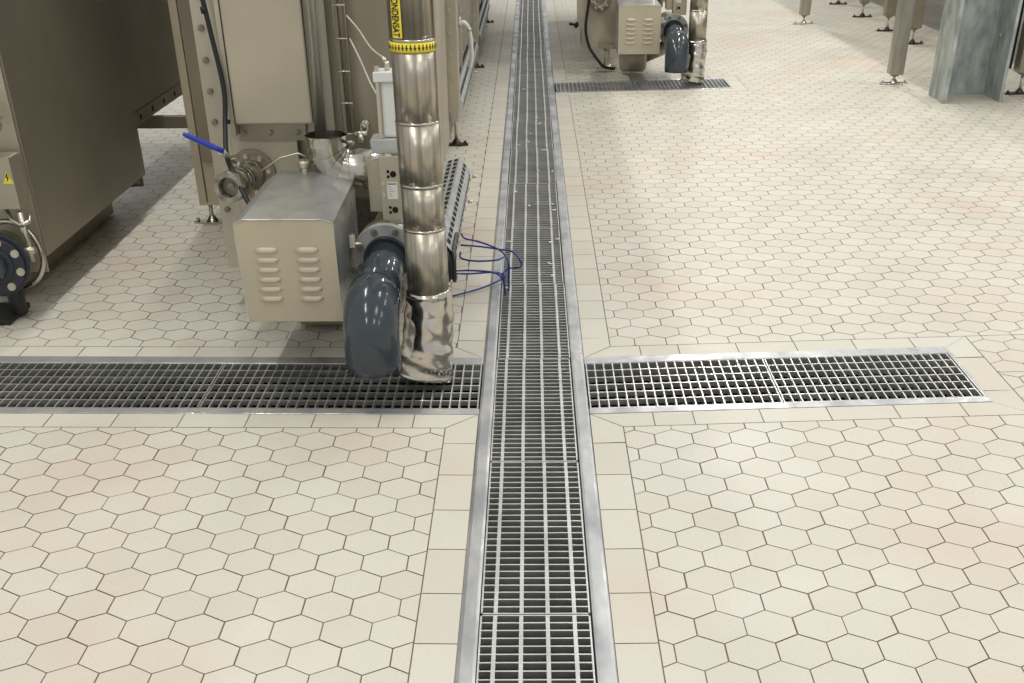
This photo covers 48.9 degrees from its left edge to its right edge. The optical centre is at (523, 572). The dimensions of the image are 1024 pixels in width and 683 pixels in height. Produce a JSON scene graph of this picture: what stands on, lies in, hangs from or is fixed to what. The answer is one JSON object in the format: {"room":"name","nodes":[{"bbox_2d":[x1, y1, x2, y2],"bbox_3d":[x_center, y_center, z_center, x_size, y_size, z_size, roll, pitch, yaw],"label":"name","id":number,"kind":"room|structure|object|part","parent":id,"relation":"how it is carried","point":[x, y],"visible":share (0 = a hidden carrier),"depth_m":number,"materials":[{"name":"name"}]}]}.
{"room":"industrial hall","nodes":[
{"label":"industrial hall","id":0,"kind":"room"},
{"bbox_2d":[0,0,1023,682],"bbox_3d":[0.552,-2.990,7.342,9.400,0.068,20.400,0,33,0],"label":"floor","id":1,"kind":"structure","parent":0,"point":[811,202],"depth_m":3.33,"materials":[{"name":"beige tile"}]},
{"bbox_2d":[0,230,30,324],"bbox_3d":[-1.906,-1.084,4.093,0.263,0.327,0.283,0,33,0],"label":"pump","id":2,"kind":"object","parent":1,"relation":"on","point":[15,264],"visible":1,"depth_m":4.04,"materials":[{"name":"grey plastic"}]},
{"bbox_3d":[-1.910,-1.147,4.113,0.180,0.191,0.154,-8,33,-12],"label":"casing","id":3,"kind":"part","parent":2,"relation":"part of","materials":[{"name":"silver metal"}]},
{"bbox_2d":[0,209,45,288],"bbox_3d":[-1.842,-1.172,4.107,0.168,0.302,0.091,0,33,0],"label":"hose","id":4,"kind":"object","parent":2,"relation":"attached to","point":[26,233],"visible":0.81,"depth_m":4.08,"materials":[{"name":"beige"}]},
{"bbox_2d":[4,209,36,262],"bbox_3d":[-1.815,-1.219,4.074,0.115,0.187,0.087,0,33,0],"label":"tap","id":5,"kind":"object","parent":4,"relation":"on","point":[26,233],"depth_m":4.06,"materials":[{"name":"silver metal"}]},
{"bbox_2d":[0,0,181,289],"bbox_3d":[-2.528,-2.721,5.034,1.470,2.065,3.008,0,33,0],"label":"machine","id":6,"kind":"object","parent":1,"relation":"on","point":[78,78],"visible":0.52,"depth_m":4.54,"materials":[{"name":"silver metal"}]},
{"bbox_2d":[0,152,29,208],"bbox_3d":[-1.903,-1.399,4.012,0.217,0.179,0.108,0,33,0],"label":"junction box","id":7,"kind":"object","parent":6,"relation":"attached to","point":[14,194],"visible":1,"depth_m":3.99,"materials":[{"name":"silver metal"}]},
{"bbox_3d":[-1.903,-1.373,3.972,0.217,0.179,0.008,0,33,0],"label":"lid","id":8,"kind":"part","parent":7,"relation":"part of","materials":[{"name":"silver metal"}]},
{"bbox_3d":[-2.538,-1.965,3.749,1.464,1.957,0.012,0,33,0],"label":"plate","id":9,"kind":"part","parent":6,"relation":"part of","materials":[{"name":"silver metal"}]},
{"bbox_3d":[-1.815,-3.258,5.464,0.017,1.632,1.698,0,33,0],"label":"panel","id":10,"kind":"part","parent":6,"relation":"part of","materials":[{"name":"silver metal"}]},
{"bbox_2d":[137,115,187,128],"bbox_3d":[-1.838,-2.266,5.658,0.640,0.057,0.040,0,33,0],"label":"bar","id":11,"kind":"object","parent":6,"relation":"attached to","point":[155,121],"visible":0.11,"depth_m":5.64,"materials":[{"name":"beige metal"}]},
{"bbox_2d":[0,356,483,463],"bbox_3d":[-1.852,-0.535,3.726,3.434,0.248,0.463,-1,33,0],"label":"floor drain grate","id":12,"kind":"object","parent":1,"relation":"in","point":[3,359],"depth_m":3.68,"materials":[{"name":"metal"}]},
{"bbox_3d":[-1.424,-0.606,3.678,0.806,0.031,0.376,0,33,0],"label":"drain grate","id":13,"kind":"part","parent":12,"relation":"part of","materials":[{"name":"grey metal"}]},
{"bbox_3d":[-1.853,-0.483,3.506,3.429,0.098,0.037,-1,33,0],"label":"rail","id":14,"kind":"part","parent":12,"relation":"part of","materials":[{"name":"metal"}]},
{"bbox_3d":[-1.852,-0.708,3.857,3.429,0.098,0.055,-1,33,0],"label":"rail","id":15,"kind":"part","parent":12,"relation":"part of","materials":[{"name":"metal"}]},
{"bbox_3d":[-0.580,-0.605,3.688,0.874,0.032,0.377,0,33,0],"label":"drain grate","id":16,"kind":"part","parent":12,"relation":"part of","materials":[{"name":"grey metal"}]},
{"bbox_2d":[386,0,453,383],"bbox_3d":[-0.321,-1.528,3.163,0.186,2.092,0.182,0,33,0],"label":"insulated pipe","id":17,"kind":"object","parent":12,"relation":"on","point":[426,348],"visible":1,"depth_m":3.37,"materials":[{"name":"metal"}]},
{"bbox_2d":[300,321,342,324],"bbox_3d":[-0.725,-1.024,4.099,0.560,0.235,0.262,0,33,0],"label":"pump","id":18,"kind":"object","parent":1,"relation":"on","point":[301,322],"visible":0.02,"depth_m":4.06,"materials":[{"name":"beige metal"}]},
{"bbox_2d":[232,152,361,321],"bbox_3d":[-0.711,-1.115,3.712,0.376,0.403,0.555,0,33,0],"label":"pump cover","id":19,"kind":"object","parent":18,"relation":"on","point":[295,239],"visible":0.98,"depth_m":3.53,"materials":[{"name":"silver metal"}]},
{"bbox_3d":[-0.733,-0.938,3.512,0.310,0.321,0.003,0,33,0],"label":"panel","id":20,"kind":"part","parent":19,"relation":"part of","materials":[{"name":"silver metal"}]},
{"bbox_2d":[232,171,352,223],"bbox_3d":[-0.732,-1.214,3.628,0.311,0.041,0.504,0,33,0],"label":"hood","id":21,"kind":"object","parent":19,"relation":"attached to","point":[288,197],"depth_m":3.58,"materials":[{"name":"metal"}]},
{"bbox_3d":[-0.743,-1.376,3.812,0.044,0.040,0.042,0,33,0],"label":"knob","id":22,"kind":"part","parent":19,"relation":"part of","materials":[{"name":"silver metal"}]},
{"bbox_2d":[343,222,406,378],"bbox_3d":[-0.455,-0.874,3.570,0.224,0.335,0.532,0,33,0],"label":"pipe","id":23,"kind":"object","parent":19,"relation":"attached to","point":[372,303],"visible":0.94,"depth_m":3.42,"materials":[{"name":"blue plastic"}]},
{"bbox_2d":[363,56,402,229],"bbox_3d":[-0.457,-1.382,3.803,0.210,0.702,0.425,0,33,0],"label":"valve","id":24,"kind":"object","parent":23,"relation":"attached to","point":[383,172],"visible":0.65,"depth_m":3.62,"materials":[{"name":"silver metal"}]},
{"bbox_2d":[304,130,390,189],"bbox_3d":[-0.594,-1.394,3.827,0.284,0.180,0.154,5,33,8],"label":"clad elbow","id":25,"kind":"object","parent":24,"relation":"attached to","point":[332,156],"visible":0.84,"depth_m":3.77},
{"bbox_2d":[302,0,326,138],"bbox_3d":[-0.690,-2.086,3.441,0.047,1.445,0.041,0,33,0],"label":"riser pipe","id":26,"kind":"object","parent":25,"relation":"attached to","point":[309,9],"visible":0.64,"depth_m":3.70,"materials":[{"name":"metal"}]},
{"bbox_2d":[349,38,375,93],"bbox_3d":[-0.515,-1.653,3.685,0.020,0.145,0.307,-13,35,-19],"label":"air hose","id":27,"kind":"object","parent":24,"relation":"attached to","point":[349,38],"visible":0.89,"depth_m":3.73,"materials":[{"name":"beige plastic"}]},
{"bbox_2d":[346,15,382,56],"bbox_3d":[-0.506,-1.727,3.621,0.022,0.090,0.346,-15,35,-21],"label":"air hose","id":28,"kind":"object","parent":24,"relation":"attached to","point":[352,22],"visible":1,"depth_m":3.66,"materials":[{"name":"beige plastic"}]},
{"bbox_3d":[-0.413,-1.268,3.698,0.099,0.215,0.105,0,33,0],"label":"mounting plate","id":29,"kind":"part","parent":24,"relation":"part of","materials":[{"name":"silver metal"}]},
{"bbox_3d":[-0.426,-1.240,3.653,0.034,0.053,0.002,0,33,0],"label":"name plate","id":30,"kind":"part","parent":24,"relation":"part of","materials":[{"name":"white paper"}]},
{"bbox_2d":[168,0,493,291],"bbox_3d":[-0.897,-4.738,8.202,1.188,2.095,10.690,0,33,1],"label":"machine","id":31,"kind":"object","parent":1,"relation":"on","point":[261,44],"visible":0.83,"depth_m":3.89,"materials":[{"name":"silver metal"}]},
{"bbox_3d":[-1.425,-2.573,4.724,0.160,1.995,0.120,0,33,0],"label":"corner post","id":32,"kind":"part","parent":31,"relation":"part of","materials":[{"name":"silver metal"}]},
{"bbox_3d":[-1.458,-1.657,5.273,0.170,0.033,0.068,0,33,0],"label":"foot plate","id":33,"kind":"part","parent":31,"relation":"part of","materials":[{"name":"metal"}]},
{"bbox_2d":[200,0,249,203],"bbox_3d":[-0.976,-1.814,3.574,0.078,1.244,0.381,-20,37,-27],"label":"power cable","id":34,"kind":"object","parent":31,"relation":"hanging from","point":[203,9],"visible":0.76,"depth_m":3.80,"materials":[{"name":"black rubber"}]},
{"bbox_3d":[-1.026,-2.157,3.570,0.037,1.460,0.070,0,33,0],"label":"door rail","id":35,"kind":"part","parent":31,"relation":"part of","materials":[{"name":"silver metal"}]},
{"bbox_2d":[182,132,275,203],"bbox_3d":[-1.012,-1.413,3.917,0.189,0.283,0.320,5,33,8],"label":"valve","id":36,"kind":"object","parent":31,"relation":"attached to","point":[247,164],"visible":0.87,"depth_m":3.86,"materials":[{"name":"silver metal"}]},
{"bbox_3d":[-1.003,-1.419,3.829,0.024,0.061,0.100,6,33,10],"label":"lever","id":37,"kind":"part","parent":36,"relation":"part of","materials":[{"name":"silver metal"}]},
{"bbox_3d":[-0.992,-1.416,3.880,0.040,0.051,0.035,-28,42,-36],"label":"stem","id":38,"kind":"part","parent":36,"relation":"part of","materials":[{"name":"silver metal"}]},
{"bbox_3d":[-0.893,-2.254,4.171,0.450,1.945,1.050,0,33,0],"label":"plate","id":39,"kind":"part","parent":31,"relation":"part of","materials":[{"name":"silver metal"}]},
{"bbox_3d":[-0.870,-2.164,3.541,0.267,1.418,0.050,0,33,0],"label":"door panel","id":40,"kind":"part","parent":31,"relation":"part of","materials":[{"name":"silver metal"}]},
{"bbox_3d":[-0.448,-2.654,4.881,0.012,2.040,2.680,0,33,0],"label":"panel","id":41,"kind":"part","parent":31,"relation":"part of","materials":[{"name":"silver metal"}]},
{"bbox_3d":[-0.410,-3.471,6.067,0.067,1.940,0.160,0,33,0],"label":"frame plate","id":42,"kind":"part","parent":31,"relation":"part of","materials":[{"name":"silver metal"}]},
{"bbox_3d":[-0.401,-2.569,6.715,0.140,0.033,0.068,0,33,0],"label":"foot plate","id":43,"kind":"part","parent":31,"relation":"part of","materials":[{"name":"grey metal"}]},
{"bbox_2d":[443,158,475,254],"bbox_3d":[-0.321,-1.527,4.690,0.193,0.104,1.307,0,33,0],"label":"cable tray","id":44,"kind":"object","parent":31,"relation":"attached to","point":[456,175],"visible":0.74,"depth_m":4.74,"materials":[{"name":"silver metal"}]},
{"bbox_2d":[447,232,458,282],"bbox_3d":[-0.289,-1.182,4.247,0.086,0.134,0.272,0,33,0],"label":"cable bundle","id":45,"kind":"object","parent":44,"relation":"in","point":[451,256],"visible":0.39,"depth_m":4.14,"materials":[{"name":"black plastic"}]},
{"bbox_3d":[-0.420,-4.314,7.238,0.015,1.780,2.720,0,33,0],"label":"panel","id":46,"kind":"part","parent":31,"relation":"part of","materials":[{"name":"silver metal"}]},
{"bbox_2d":[458,17,473,68],"bbox_3d":[-0.368,-3.278,6.976,0.141,0.304,0.074,-26,40,-34],"label":"hose","id":47,"kind":"object","parent":31,"relation":"attached to","point":[460,22],"visible":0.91,"depth_m":6.96,"materials":[{"name":"white plastic"}]},
{"bbox_2d":[459,38,478,109],"bbox_3d":[-0.395,-3.426,7.664,0.142,0.104,2.403,0,33,0],"label":"cable tray","id":48,"kind":"object","parent":31,"relation":"attached to","point":[466,74],"visible":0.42,"depth_m":7.45,"materials":[{"name":"silver metal"}]},
{"bbox_3d":[-0.397,-5.032,8.512,0.067,1.940,0.160,0,33,0],"label":"frame plate","id":49,"kind":"part","parent":31,"relation":"part of","materials":[{"name":"silver metal"}]},
{"bbox_3d":[-0.389,-4.130,9.159,0.140,0.033,0.068,0,33,0],"label":"foot plate","id":50,"kind":"part","parent":31,"relation":"part of","materials":[{"name":"grey"}]},
{"bbox_2d":[479,0,489,39],"bbox_3d":[-0.382,-4.986,10.108,0.142,0.104,2.403,0,33,0],"label":"cable tray","id":51,"kind":"object","parent":31,"relation":"attached to","point":[484,7],"visible":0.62,"depth_m":10.10,"materials":[{"name":"silver metal"}]},
{"bbox_2d":[455,0,617,682],"bbox_3d":[0.053,-2.874,7.419,0.344,0.214,20.400,0,33,0],"label":"floor drain grate","id":52,"kind":"object","parent":1,"relation":"in","point":[605,667],"depth_m":3.28,"materials":[{"name":"metal"}]},
{"bbox_2d":[452,271,505,296],"bbox_3d":[-0.160,-1.141,4.511,0.053,0.064,0.332,21,39,30],"label":"cable","id":53,"kind":"object","parent":52,"relation":"on","point":[503,272],"visible":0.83,"depth_m":4.47,"materials":[{"name":"blue plastic"}]},
{"bbox_2d":[456,271,504,281],"bbox_3d":[-0.228,-1.146,4.418,0.113,0.194,0.353,23,40,32],"label":"cable","id":54,"kind":"object","parent":52,"relation":"on","point":[500,273],"visible":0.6,"depth_m":4.47,"materials":[{"name":"blue plastic"}]},
{"bbox_2d":[456,269,505,294],"bbox_3d":[-0.200,-1.129,4.373,0.292,0.214,0.107,-20,38,-28],"label":"cable","id":55,"kind":"object","parent":52,"relation":"on","point":[499,275],"visible":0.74,"depth_m":4.38,"materials":[{"name":"blue plastic"}]},
{"bbox_2d":[459,252,508,271],"bbox_3d":[-0.144,-1.189,4.495,0.209,0.182,0.095,-10,34,-15],"label":"cable","id":56,"kind":"object","parent":52,"relation":"on","point":[460,257],"visible":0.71,"depth_m":4.43,"materials":[{"name":"blue plastic"}]},
{"bbox_2d":[461,233,509,290],"bbox_3d":[-0.139,-1.219,4.497,0.271,0.233,0.050,27,41,36],"label":"cable","id":57,"kind":"object","parent":52,"relation":"on","point":[463,237],"visible":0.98,"depth_m":4.45,"materials":[{"name":"blue plastic"}]},
{"bbox_3d":[-0.098,-2.942,7.377,0.043,0.054,20.400,0,33,0],"label":"rail","id":58,"kind":"part","parent":52,"relation":"part of","materials":[{"name":"metal"}]},
{"bbox_2d":[461,244,522,278],"bbox_3d":[-0.128,-1.229,4.539,0.248,0.185,0.178,0,33,0],"label":"cable","id":59,"kind":"object","parent":52,"relation":"on","point":[513,252],"visible":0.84,"depth_m":4.51,"materials":[{"name":"blue plastic"}]},
{"bbox_3d":[0.074,-5.791,11.809,0.251,0.017,0.816,0,33,0],"label":"drain grate","id":60,"kind":"part","parent":52,"relation":"part of","materials":[{"name":"grey metal"}]},
{"bbox_3d":[0.079,-6.232,12.500,0.251,0.017,0.816,0,33,0],"label":"drain grate","id":61,"kind":"part","parent":52,"relation":"part of","materials":[{"name":"grey metal"}]},
{"bbox_3d":[0.063,-4.467,9.736,0.251,0.017,0.816,0,33,0],"label":"drain grate","id":62,"kind":"part","parent":52,"relation":"part of","materials":[{"name":"grey metal"}]},
{"bbox_3d":[0.069,-4.909,10.427,0.251,0.017,0.816,0,33,0],"label":"drain grate","id":63,"kind":"part","parent":52,"relation":"part of","materials":[{"name":"grey metal"}]},
{"bbox_3d":[0.070,-5.350,11.118,0.251,0.017,0.816,0,33,0],"label":"drain grate","id":64,"kind":"part","parent":52,"relation":"part of","materials":[{"name":"grey metal"}]},
{"bbox_3d":[0.083,-6.668,13.183,0.251,0.017,0.796,0,33,0],"label":"drain grate","id":65,"kind":"part","parent":52,"relation":"part of","materials":[{"name":"grey metal"}]},
{"bbox_3d":[0.059,-3.590,8.362,0.251,0.017,0.816,0,33,0],"label":"drain grate","id":66,"kind":"part","parent":52,"relation":"part of","materials":[{"name":"grey metal"}]},
{"bbox_3d":[0.062,-4.029,9.049,0.251,0.017,0.806,0,33,0],"label":"drain grate","id":67,"kind":"part","parent":52,"relation":"part of","materials":[{"name":"grey metal"}]},
{"bbox_3d":[0.042,-1.820,5.590,0.251,0.017,0.834,0,33,0],"label":"drain grate","id":68,"kind":"part","parent":52,"relation":"part of","materials":[{"name":"grey metal"}]},
{"bbox_3d":[0.050,-2.709,6.982,0.251,0.017,0.811,0,33,0],"label":"drain grate","id":69,"kind":"part","parent":52,"relation":"part of","materials":[{"name":"grey metal"}]},
{"bbox_3d":[0.056,-3.149,7.671,0.251,0.017,0.816,0,33,0],"label":"drain grate","id":70,"kind":"part","parent":52,"relation":"part of","materials":[{"name":"grey metal"}]},
{"bbox_3d":[0.049,-2.268,6.291,0.251,0.017,0.821,0,33,0],"label":"drain grate","id":71,"kind":"part","parent":52,"relation":"part of","materials":[{"name":"grey metal"}]},
{"bbox_2d":[505,22,559,288],"bbox_3d":[0.056,-3.403,8.049,0.248,0.004,8.419,0,33,0],"label":"debris","id":72,"kind":"object","parent":52,"relation":"on","point":[549,263],"visible":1,"depth_m":6.16,"materials":[{"name":"white plastic"}]},
{"bbox_3d":[0.038,-1.378,4.898,0.251,0.017,0.800,0,33,0],"label":"drain grate","id":73,"kind":"part","parent":52,"relation":"part of","materials":[{"name":"grey metal"}]},
{"bbox_3d":[0.037,-0.946,4.221,0.251,0.017,0.798,0,33,0],"label":"drain grate","id":74,"kind":"part","parent":52,"relation":"part of","materials":[{"name":"grey metal"}]},
{"bbox_3d":[0.032,-0.521,3.555,0.251,0.017,0.775,0,33,0],"label":"drain grate","id":75,"kind":"part","parent":52,"relation":"part of","materials":[{"name":"grey metal"}]},
{"bbox_3d":[0.029,-0.105,2.903,0.251,0.017,0.764,0,33,0],"label":"drain grate","id":76,"kind":"part","parent":52,"relation":"part of","materials":[{"name":"grey metal"}]},
{"bbox_3d":[0.025,0.312,2.251,0.251,0.017,0.775,0,33,0],"label":"drain grate","id":77,"kind":"part","parent":52,"relation":"part of","materials":[{"name":"silver metal"}]},
{"bbox_3d":[0.203,-2.942,7.375,0.043,0.054,20.400,0,33,0],"label":"rail","id":78,"kind":"part","parent":52,"relation":"part of","materials":[{"name":"metal"}]},
{"bbox_2d":[569,0,662,68],"bbox_3d":[0.740,-5.813,9.865,0.764,2.093,3.508,0,33,0],"label":"machine","id":79,"kind":"object","parent":1,"relation":"on","point":[600,25],"visible":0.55,"depth_m":8.84,"materials":[{"name":"silver metal"}]},
{"bbox_3d":[0.750,-5.067,8.548,0.590,1.934,0.330,0,33,0],"label":"plate","id":80,"kind":"part","parent":79,"relation":"part of","materials":[{"name":"silver metal"}]},
{"bbox_2d":[590,0,610,11],"bbox_3d":[0.562,-4.417,8.589,0.236,0.283,0.303,0,33,0],"label":"valve","id":81,"kind":"object","parent":79,"relation":"attached to","point":[597,5],"visible":1,"depth_m":8.74,"materials":[{"name":"metal"}]},
{"bbox_2d":[596,41,664,71],"bbox_3d":[0.849,-4.033,8.778,0.560,0.235,0.262,0,33,0],"label":"pump","id":82,"kind":"object","parent":1,"relation":"on","point":[627,62],"visible":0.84,"depth_m":8.71,"materials":[{"name":"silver metal"}]},
{"bbox_2d":[584,0,614,69],"bbox_3d":[0.595,-4.480,8.603,0.247,1.181,0.086,10,34,16],"label":"power cable","id":83,"kind":"object","parent":82,"relation":"attached to","point":[601,64],"visible":1,"depth_m":8.80,"materials":[{"name":"black rubber"}]},
{"bbox_3d":[0.640,-4.000,8.916,0.140,0.033,0.068,0,33,0],"label":"foot plate","id":84,"kind":"part","parent":82,"relation":"part of","materials":[{"name":"metal"}]},
{"bbox_3d":[0.789,-4.127,8.822,0.400,0.030,0.060,0,33,0],"label":"rail","id":85,"kind":"part","parent":82,"relation":"part of","materials":[{"name":"silver metal"}]},
{"bbox_3d":[0.849,-4.018,8.761,0.200,0.216,0.216,0,33,0],"label":"casing","id":86,"kind":"part","parent":82,"relation":"part of","materials":[{"name":"silver metal"}]},
{"bbox_2d":[614,0,665,53],"bbox_3d":[0.863,-4.124,8.391,0.376,0.403,0.555,0,33,0],"label":"pump cover","id":87,"kind":"object","parent":82,"relation":"on","point":[637,22],"visible":1,"depth_m":8.20,"materials":[{"name":"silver metal"}]},
{"bbox_2d":[617,0,661,6],"bbox_3d":[0.842,-4.223,8.307,0.311,0.041,0.504,0,33,0],"label":"hood","id":88,"kind":"object","parent":87,"relation":"attached to","point":[620,3],"depth_m":8.16,"materials":[{"name":"metal"}]},
{"bbox_2d":[660,13,688,72],"bbox_3d":[1.119,-3.883,8.249,0.224,0.335,0.532,0,33,0],"label":"pipe","id":89,"kind":"object","parent":87,"relation":"attached to","point":[674,32],"visible":0.97,"depth_m":8.10,"materials":[{"name":"plastic"}]},
{"bbox_2d":[661,0,686,16],"bbox_3d":[1.117,-4.391,8.483,0.210,0.702,0.425,0,33,0],"label":"valve","id":90,"kind":"object","parent":89,"relation":"attached to","point":[677,6],"visible":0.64,"depth_m":8.38,"materials":[{"name":"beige metal"}]},
{"bbox_3d":[1.161,-4.276,8.378,0.099,0.215,0.105,0,33,0],"label":"mounting plate","id":91,"kind":"part","parent":90,"relation":"part of","materials":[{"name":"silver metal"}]},
{"bbox_2d":[554,78,732,115],"bbox_3d":[0.878,-3.544,8.434,1.312,0.220,0.450,-1,33,-1],"label":"floor drain grate","id":92,"kind":"object","parent":1,"relation":"in","point":[723,79],"depth_m":8.38,"materials":[{"name":"metal"}]},
{"bbox_3d":[0.551,-3.608,8.381,0.614,0.029,0.399,0,33,0],"label":"drain grate","id":93,"kind":"part","parent":92,"relation":"part of","materials":[{"name":"grey metal"}]},
{"bbox_3d":[0.879,-3.718,8.567,1.298,0.070,0.037,-1,33,-1],"label":"rail","id":94,"kind":"part","parent":92,"relation":"part of","materials":[{"name":"metal"}]},
{"bbox_3d":[0.877,-3.496,8.219,1.298,0.070,0.037,-1,33,-1],"label":"rail","id":95,"kind":"part","parent":92,"relation":"part of","materials":[{"name":"metal"}]},
{"bbox_3d":[1.181,-3.629,8.390,0.638,0.029,0.400,0,33,0],"label":"drain grate","id":96,"kind":"part","parent":92,"relation":"part of","materials":[{"name":"grey metal"}]},
{"bbox_2d":[680,0,707,82],"bbox_3d":[1.253,-4.537,7.843,0.186,2.092,0.182,0,33,0],"label":"insulated pipe","id":97,"kind":"object","parent":92,"relation":"on","point":[698,14],"visible":0.84,"depth_m":8.21,"materials":[{"name":"silver metal"}]},
{"bbox_2d":[584,347,991,451],"bbox_3d":[0.835,-0.554,3.752,1.258,0.220,0.506,0,33,0],"label":"floor drain grate","id":98,"kind":"object","parent":1,"relation":"in","point":[661,407],"depth_m":3.73,"materials":[{"name":"metal"}]},
{"bbox_3d":[0.513,-0.616,3.695,0.607,0.029,0.387,0,33,0],"label":"drain grate","id":99,"kind":"part","parent":98,"relation":"part of","materials":[{"name":"grey metal"}]},
{"bbox_3d":[0.836,-0.727,3.883,1.260,0.070,0.055,-1,33,-1],"label":"rail","id":100,"kind":"part","parent":98,"relation":"part of","materials":[{"name":"metal"}]},
{"bbox_3d":[0.834,-0.503,3.532,1.260,0.070,0.037,-1,33,-1],"label":"rail","id":101,"kind":"part","parent":98,"relation":"part of","materials":[{"name":"metal"}]},
{"bbox_3d":[1.134,-0.636,3.704,0.627,0.029,0.387,0,33,0],"label":"drain grate","id":102,"kind":"part","parent":98,"relation":"part of","materials":[{"name":"grey metal"}]},
{"bbox_3d":[1.457,-0.637,3.720,0.013,0.052,0.389,0,33,0],"label":"rail","id":103,"kind":"part","parent":98,"relation":"part of","materials":[{"name":"metal"}]},
{"bbox_2d":[793,0,813,23],"bbox_3d":[2.755,-6.290,10.563,0.201,2.066,0.095,0,33,0],"label":"machine leg","id":104,"kind":"object","parent":1,"relation":"on","point":[805,5],"visible":1,"depth_m":11.02,"materials":[{"name":"metal"}]},
{"bbox_3d":[2.761,-5.434,11.110,0.201,0.033,0.071,0,33,0],"label":"foot plate","id":105,"kind":"part","parent":104,"relation":"part of","materials":[{"name":"metal"}]},
{"bbox_3d":[2.755,-6.324,10.541,0.095,1.985,0.095,0,33,0],"label":"post","id":106,"kind":"part","parent":104,"relation":"part of","materials":[{"name":"metal"}]},
{"bbox_2d":[829,0,846,4],"bbox_3d":[3.472,-7.157,11.904,0.201,2.056,0.090,0,33,0],"label":"machine leg","id":107,"kind":"object","parent":1,"relation":"on","point":[838,2],"visible":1,"depth_m":12.43,"materials":[{"name":"silver metal"}]},
{"bbox_2d":[852,0,871,16],"bbox_3d":[3.447,-6.538,10.935,0.201,2.057,0.090,0,33,0],"label":"machine leg","id":108,"kind":"object","parent":1,"relation":"on","point":[863,2],"visible":1,"depth_m":11.44,"materials":[{"name":"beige metal"}]},
{"bbox_3d":[3.453,-5.686,11.480,0.200,0.033,0.068,-3,33,-4],"label":"foot plate","id":109,"kind":"part","parent":108,"relation":"part of","materials":[{"name":"grey metal"}]},
{"bbox_3d":[3.446,-6.592,10.901,0.090,1.930,0.090,0,33,0],"label":"post","id":110,"kind":"part","parent":108,"relation":"part of","materials":[{"name":"silver metal"}]},
{"bbox_2d":[876,0,897,30],"bbox_3d":[3.407,-5.962,10.034,0.201,2.057,0.100,0,33,0],"label":"machine leg","id":111,"kind":"object","parent":1,"relation":"on","point":[889,10],"visible":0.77,"depth_m":10.46,"materials":[{"name":"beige metal"}]},
{"bbox_3d":[3.414,-5.109,10.578,0.200,0.033,0.068,-3,33,-4],"label":"foot plate","id":112,"kind":"part","parent":111,"relation":"part of","materials":[{"name":"grey metal"}]},
{"bbox_3d":[3.407,-6.016,9.999,0.100,1.930,0.100,0,33,0],"label":"post","id":113,"kind":"part","parent":111,"relation":"part of","materials":[{"name":"silver metal"}]},
{"bbox_2d":[879,0,914,84],"bbox_3d":[2.695,-4.444,7.673,0.201,2.066,0.100,0,33,0],"label":"machine leg","id":114,"kind":"object","parent":1,"relation":"on","point":[902,23],"visible":1,"depth_m":8.04,"materials":[{"name":"metal"}]},
{"bbox_3d":[2.702,-3.587,8.220,0.201,0.033,0.071,0,33,0],"label":"foot plate","id":115,"kind":"part","parent":114,"relation":"part of","materials":[{"name":"metal"}]},
{"bbox_3d":[2.695,-4.472,7.655,0.100,2.000,0.100,0,33,0],"label":"post","id":116,"kind":"part","parent":114,"relation":"part of","materials":[{"name":"metal"}]},
{"bbox_2d":[908,0,925,44],"bbox_3d":[3.394,-5.499,9.309,0.201,2.057,0.100,0,33,0],"label":"machine leg","id":117,"kind":"object","parent":1,"relation":"on","point":[919,8],"visible":0.71,"depth_m":9.71,"materials":[{"name":"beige metal"}]},
{"bbox_3d":[3.400,-4.646,9.854,0.200,0.033,0.068,-3,33,-4],"label":"foot plate","id":118,"kind":"part","parent":117,"relation":"part of","materials":[{"name":"grey"}]},
{"bbox_3d":[3.393,-5.553,9.275,0.100,1.930,0.100,0,33,0],"label":"post","id":119,"kind":"part","parent":117,"relation":"part of","materials":[{"name":"silver metal"}]},
{"bbox_2d":[928,0,1022,103],"bbox_3d":[3.008,-4.367,6.990,0.394,2.666,0.330,0,33,0],"label":"steel column","id":120,"kind":"structure","parent":1,"relation":"on","point":[976,38],"depth_m":7.58,"materials":[{"name":"grey metal"}]},
{"bbox_2d":[1004,21,1023,94],"bbox_3d":[3.428,-4.190,7.257,0.201,2.057,0.110,0,33,0],"label":"machine leg","id":121,"kind":"object","parent":1,"relation":"on","point":[1019,61],"visible":1,"depth_m":7.69,"materials":[{"name":"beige metal"}]},
{"bbox_3d":[3.434,-3.337,7.801,0.200,0.033,0.068,-3,33,-4],"label":"foot plate","id":122,"kind":"part","parent":121,"relation":"part of","materials":[{"name":"grey metal"}]},
{"bbox_3d":[3.428,-4.247,7.220,0.110,1.920,0.110,0,33,0],"label":"post","id":123,"kind":"part","parent":121,"relation":"part of","materials":[{"name":"silver metal"}]},
{"bbox_2d":[1009,0,1023,68],"bbox_3d":[4.335,-6.211,10.843,2.065,1.520,9.000,0,33,0],"label":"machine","id":124,"kind":"object","parent":1,"relation":"on","point":[1022,7],"visible":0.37,"depth_m":7.70,"materials":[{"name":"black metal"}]}
]}

